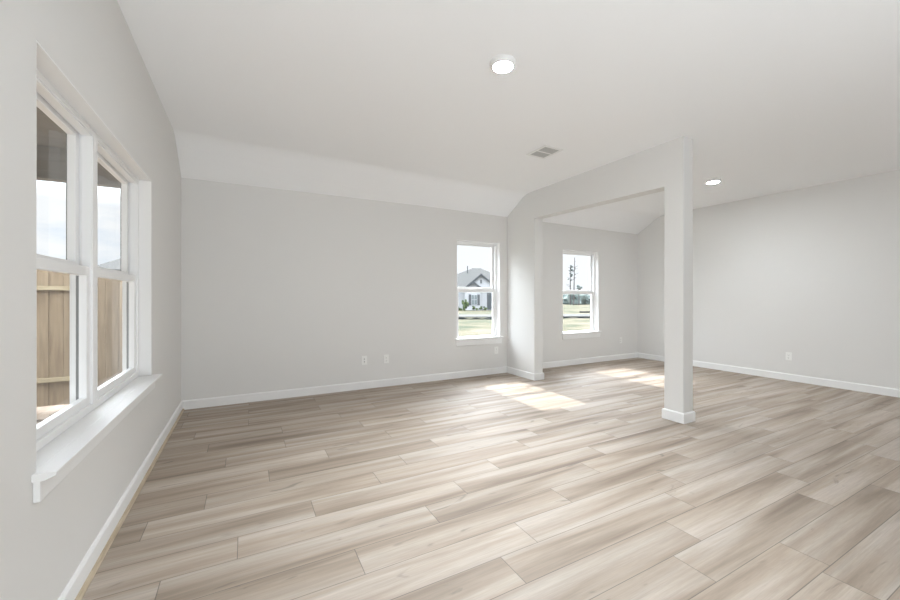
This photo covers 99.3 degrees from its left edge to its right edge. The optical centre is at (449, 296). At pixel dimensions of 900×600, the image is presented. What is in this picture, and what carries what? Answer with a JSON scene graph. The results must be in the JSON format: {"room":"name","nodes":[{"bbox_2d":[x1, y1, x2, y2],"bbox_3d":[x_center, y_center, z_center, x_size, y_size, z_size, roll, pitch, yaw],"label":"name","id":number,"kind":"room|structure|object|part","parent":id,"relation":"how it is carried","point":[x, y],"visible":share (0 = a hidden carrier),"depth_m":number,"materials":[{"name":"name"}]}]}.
{"room":"empty living room","nodes":[
{"label":"empty living room","id":0,"kind":"room"},
{"bbox_2d":[0,0,180,599],"bbox_3d":[-0.818,-0.125,0.080,0.160,3.250,9.233,0,0,-28],"label":"wall","id":1,"kind":"structure","parent":0,"point":[43,544],"depth_m":1.44,"materials":[{"name":"white paint"}]},
{"bbox_2d":[37,107,119,187],"bbox_3d":[-3.270,-1.270,0.521,3.750,0.500,5.800,0,0,-28],"label":"patio cover","id":2,"kind":"object","parent":1,"relation":"attached to","point":[51,139],"depth_m":3.30,"materials":[{"name":"grey"}]},
{"bbox_2d":[31,40,162,502],"bbox_3d":[-1.802,-0.088,1.985,0.221,1.507,1.795,0,0,-28],"label":"window","id":3,"kind":"structure","parent":1,"relation":"in","point":[66,437],"depth_m":1.89,"materials":[{"name":"white paint"}]},
{"bbox_3d":[-1.666,-0.469,1.545,0.032,0.682,0.757,0,0,-28],"label":"sash","id":4,"kind":"part","parent":3,"relation":"part of","materials":[{"name":"white plastic"}]},
{"bbox_3d":[-1.630,0.193,1.564,0.030,0.682,0.757,0,0,-28],"label":"sash","id":5,"kind":"part","parent":3,"relation":"part of","materials":[{"name":"white plastic"}]},
{"bbox_3d":[-1.645,-0.137,1.556,0.088,1.410,0.825,0,0,-28],"label":"frame","id":6,"kind":"part","parent":3,"relation":"part of","materials":[{"name":"white plastic"}]},
{"bbox_3d":[-1.770,0.582,2.002,0.148,0.024,1.795,0,0,-28],"label":"sill","id":7,"kind":"part","parent":3,"relation":"part of","materials":[{"name":"white paint"}]},
{"bbox_3d":[-2.074,-0.469,2.308,0.032,0.682,0.837,0,0,-28],"label":"sash","id":8,"kind":"part","parent":3,"relation":"part of","materials":[{"name":"white plastic"}]},
{"bbox_3d":[-2.038,0.193,2.327,0.030,0.682,0.837,0,0,-28],"label":"sash","id":9,"kind":"part","parent":3,"relation":"part of","materials":[{"name":"white plastic"}]},
{"bbox_3d":[-2.053,-0.137,2.319,0.088,1.410,0.905,0,0,-28],"label":"frame","id":10,"kind":"part","parent":3,"relation":"part of","materials":[{"name":"white plastic"}]},
{"bbox_2d":[58,401,182,599],"bbox_3d":[-0.742,1.151,0.121,0.014,0.098,8.913,0,0,-28],"label":"baseboard","id":11,"kind":"structure","parent":1,"relation":"attached to","point":[77,580],"depth_m":1.90,"materials":[{"name":"white paint"}]},
{"bbox_2d":[75,409,183,599],"bbox_3d":[-0.725,1.192,0.122,0.016,0.017,8.899,0,0,-28],"label":"trim","id":12,"kind":"structure","parent":1,"relation":"attached to","point":[96,566],"depth_m":1.99,"materials":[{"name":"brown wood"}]},
{"bbox_2d":[181,178,637,400],"bbox_3d":[0.507,-0.125,5.931,7.690,3.250,0.160,0,0,-28],"label":"wall","id":13,"kind":"structure","parent":0,"point":[281,289],"depth_m":4.84,"materials":[{"name":"white paint"}]},
{"bbox_2d":[362,356,366,364],"bbox_3d":[-1.114,0.828,4.969,0.070,0.114,0.010,0,0,-28],"label":"data plate","id":14,"kind":"object","parent":13,"relation":"attached to","point":[364,358],"visible":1,"depth_m":4.97,"materials":[{"name":"white plastic"}]},
{"bbox_2d":[384,355,388,362],"bbox_3d":[-0.852,0.834,5.110,0.070,0.114,0.009,0,0,-28],"label":"power outlet","id":15,"kind":"object","parent":13,"relation":"attached to","point":[386,357],"visible":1,"depth_m":5.11,"materials":[{"name":"white plastic"}]},
{"bbox_2d":[182,352,637,409],"bbox_3d":[0.433,1.151,5.793,7.430,0.098,0.014,0,0,-28],"label":"baseboard","id":16,"kind":"structure","parent":13,"relation":"attached to","point":[289,393],"depth_m":4.95,"materials":[{"name":"white paint"}]},
{"bbox_2d":[455,239,503,345],"bbox_3d":[0.417,-0.058,5.867,0.856,1.571,0.191,0,0,-28],"label":"window","id":17,"kind":"structure","parent":13,"relation":"in","point":[495,338],"depth_m":5.99,"materials":[{"name":"white paint"}]},
{"bbox_3d":[0.377,-0.458,5.927,0.713,0.706,0.032,0,0,-28],"label":"sash","id":18,"kind":"part","parent":17,"relation":"part of","materials":[{"name":"white plastic"}]},
{"bbox_3d":[0.396,0.258,5.891,0.713,0.766,0.030,0,0,-28],"label":"sash","id":19,"kind":"part","parent":17,"relation":"part of","materials":[{"name":"white plastic"}]},
{"bbox_3d":[0.439,0.631,5.827,0.856,0.022,0.100,0,0,-28],"label":"sill","id":20,"kind":"part","parent":17,"relation":"part of","materials":[{"name":"white paint"}]},
{"bbox_2d":[561,249,601,339],"bbox_3d":[2.318,-0.040,6.882,0.967,1.561,0.191,0,0,-28],"label":"window","id":21,"kind":"structure","parent":13,"relation":"in","point":[593,290],"depth_m":7.04,"materials":[{"name":"white paint"}]},
{"bbox_3d":[2.277,-0.435,6.942,0.824,0.706,0.032,0,0,-28],"label":"sash","id":22,"kind":"part","parent":21,"relation":"part of","materials":[{"name":"glass"}]},
{"bbox_3d":[2.296,0.276,6.906,0.824,0.756,0.030,0,0,-28],"label":"sash","id":23,"kind":"part","parent":21,"relation":"part of","materials":[{"name":"white plastic"}]},
{"bbox_3d":[2.288,-0.066,6.921,0.892,1.508,0.088,0,0,-28],"label":"frame","id":24,"kind":"part","parent":21,"relation":"part of","materials":[{"name":"white plastic"}]},
{"bbox_3d":[2.339,0.644,6.842,0.967,0.022,0.100,0,0,-28],"label":"sill","id":25,"kind":"part","parent":21,"relation":"part of","materials":[{"name":"white paint"}]},
{"bbox_2d":[82,358,899,599],"bbox_3d":[2.560,1.200,1.916,7.850,0.001,9.179,0,0,-28],"label":"floor","id":26,"kind":"structure","parent":0,"point":[572,483],"depth_m":2.27,"materials":[{"name":"brown wood"}]},
{"bbox_2d":[117,0,899,233],"bbox_3d":[2.573,-1.517,1.892,7.850,0.766,9.233,0,0,-28],"label":"ceiling","id":27,"kind":"structure","parent":0,"point":[396,101],"depth_m":2.89,"materials":[{"name":"white paint"}]},
{"bbox_2d":[490,55,515,73],"bbox_3d":[0.351,-1.532,2.527,0.172,0.033,0.172,1,0,-28],"label":"recessed light","id":28,"kind":"object","parent":27,"relation":"in","point":[501,64],"visible":1,"depth_m":2.50,"materials":[{"name":"white plastic"}]},
{"bbox_2d":[526,145,562,158],"bbox_3d":[0.998,-1.526,4.040,0.250,0.010,0.297,1,0,-28],"label":"ceiling vent","id":29,"kind":"object","parent":27,"relation":"in","point":[545,151],"visible":1,"depth_m":4.03,"materials":[{"name":"white metal"}]},
{"bbox_2d":[705,178,720,183],"bbox_3d":[3.428,-1.502,4.977,0.172,0.032,0.172,0,0,-28],"label":"recessed light","id":30,"kind":"object","parent":27,"relation":"in","point":[714,180],"visible":1,"depth_m":4.94,"materials":[{"name":"white plastic"}]},
{"bbox_2d":[507,136,692,412],"bbox_3d":[1.625,-0.225,4.870,0.156,2.850,2.765,0,0,-28],"label":"wall","id":31,"kind":"structure","parent":0,"point":[667,167],"depth_m":4.18,"materials":[{"name":"white paint"}]},
{"bbox_2d":[507,366,543,380],"bbox_3d":[1.131,1.151,5.797,0.184,0.098,0.665,0,0,-28],"label":"baseboard","id":32,"kind":"object","parent":31,"relation":"attached to","point":[532,376],"visible":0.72,"depth_m":5.63,"materials":[{"name":"white paint"}]},
{"bbox_2d":[662,408,694,423],"bbox_3d":[2.232,1.151,3.734,0.184,0.098,0.217,0,0,-28],"label":"baseboard","id":33,"kind":"structure","parent":31,"relation":"attached to","point":[684,418],"depth_m":3.66,"materials":[{"name":"white paint"}]},
{"bbox_2d":[638,169,899,388],"bbox_3d":[5.965,-0.125,3.612,0.160,3.250,9.076,0,0,-29],"label":"wall","id":34,"kind":"structure","parent":0,"point":[812,274],"depth_m":5.38,"materials":[{"name":"white paint"}]},
{"bbox_2d":[638,353,899,397],"bbox_3d":[5.849,1.151,3.642,0.014,0.098,8.914,0,0,-29],"label":"baseboard","id":35,"kind":"structure","parent":34,"relation":"attached to","point":[893,392],"depth_m":5.38,"materials":[{"name":"white paint"}]},
{"bbox_2d":[786,352,791,360],"bbox_3d":[4.847,0.854,5.468,0.009,0.114,0.070,0,0,-28],"label":"power outlet","id":36,"kind":"object","parent":34,"relation":"attached to","point":[788,354],"visible":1,"depth_m":5.46,"materials":[{"name":"white plastic"}]},
{"label":"outside","id":37,"kind":"structure","parent":0,"visible":0},
{"bbox_2d":[458,304,590,336],"bbox_3d":[0.803,1.776,136.471,310.000,0.422,360.000,0,0,-28],"label":"ground","id":38,"kind":"structure","parent":37,"point":[466,327],"depth_m":25.01,"materials":[{"name":"green plant"}]},
{"bbox_2d":[98,259,119,270],"bbox_3d":[-15.956,-1.350,26.055,10.600,6.100,10.000,0,0,-28],"label":"house","id":39,"kind":"structure","parent":38,"relation":"on","point":[115,264],"depth_m":19.92,"materials":[{"name":"grey"}]},
{"bbox_2d":[462,299,468,310],"bbox_3d":[2.072,1.183,52.020,0.827,1.681,0.995,0,0,-18],"label":"sapling","id":40,"kind":"object","parent":38,"relation":"on","point":[465,304],"visible":1,"depth_m":51.70,"materials":[{"name":"green plant"}]},
{"bbox_2d":[457,266,491,309],"bbox_3d":[3.455,-1.325,60.200,16.000,6.950,12.400,0,0,0],"label":"house","id":41,"kind":"structure","parent":38,"relation":"on","point":[474,277],"depth_m":54.80,"materials":[{"name":"grey"}]},
{"bbox_3d":[3.445,0.430,54.215,0.740,1.340,0.030,0,0,0],"label":"pane","id":42,"kind":"part","parent":41,"relation":"part of","materials":[{"name":"clear glass"}]},
{"bbox_2d":[477,294,479,304],"bbox_3d":[4.065,0.440,54.265,0.340,1.520,0.070,0,0,0],"label":"shutter","id":43,"kind":"object","parent":41,"relation":"hanging from","point":[478,295],"depth_m":54.22,"materials":[{"name":"grey"}]},
{"bbox_3d":[5.605,0.625,54.760,0.600,2.350,0.080,0,0,0],"label":"door","id":44,"kind":"part","parent":41,"relation":"part of","materials":[{"name":"grey"}]},
{"bbox_2d":[458,316,590,319],"bbox_3d":[8.746,1.698,29.759,29.523,0.379,1.430,0,0,0],"label":"fence","id":45,"kind":"object","parent":38,"relation":"on","point":[581,316],"visible":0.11,"depth_m":29.41,"materials":[{"name":"black"}]},
{"bbox_2d":[566,265,573,304],"bbox_3d":[28.955,-2.700,92.107,1.725,9.900,1.634,0,0,41],"label":"pine tree","id":46,"kind":"object","parent":38,"relation":"on","point":[571,266],"visible":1,"depth_m":91.88,"materials":[{"name":"green plant"}]},
{"bbox_2d":[572,257,576,304],"bbox_3d":[29.561,-3.499,89.998,1.657,11.507,1.740,0,0,-28],"label":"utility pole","id":47,"kind":"object","parent":38,"relation":"on","point":[574,257],"visible":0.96,"depth_m":89.99,"materials":[{"name":"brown wood"}]},
{"bbox_2d":[563,294,590,304],"bbox_3d":[38.772,0.660,105.436,36.560,4.678,25.855,0,0,-28],"label":"treeline","id":48,"kind":"object","parent":38,"relation":"on","point":[584,298],"visible":0.15,"depth_m":95.07,"materials":[{"name":"green plant"}]},
{"bbox_2d":[576,285,581,304],"bbox_3d":[30.720,-0.318,90.996,1.702,5.137,1.831,0,0,-28],"label":"pine tree","id":49,"kind":"object","parent":38,"relation":"on","point":[578,286],"visible":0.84,"depth_m":90.91,"materials":[{"name":"green plant"}]},
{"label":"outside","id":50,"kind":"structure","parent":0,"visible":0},
{"bbox_2d":[458,314,590,317],"bbox_3d":[21.000,1.772,35.000,66.001,0.494,5.001,0,0,0],"label":"street","id":51,"kind":"structure","parent":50,"point":[459,315],"depth_m":33.90,"materials":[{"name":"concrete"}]},
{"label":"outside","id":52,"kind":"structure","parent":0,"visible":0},
{"bbox_2d":[37,404,68,423],"bbox_3d":[-5.955,1.501,0.787,8.236,0.098,11.000,0,0,-28],"label":"ground","id":53,"kind":"structure","parent":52,"point":[43,412],"depth_m":5.03,"materials":[{"name":"soil"}]},
{"bbox_2d":[37,270,121,406],"bbox_3d":[-6.470,0.588,4.407,5.538,1.895,0.150,0,0,-28],"label":"wooden fence","id":54,"kind":"object","parent":53,"relation":"on","point":[53,288],"visible":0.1,"depth_m":5.07,"materials":[{"name":"brown wood"}]},
{"bbox_3d":[-6.883,-0.111,4.122,4.540,0.055,0.037,0,0,-28],"label":"rail","id":55,"kind":"part","parent":54,"relation":"part of","materials":[{"name":"brown wood"}]},
{"bbox_3d":[-6.883,1.093,4.122,4.540,0.055,0.037,0,0,-28],"label":"rail","id":56,"kind":"part","parent":54,"relation":"part of","materials":[{"name":"brown wood"}]}
]}

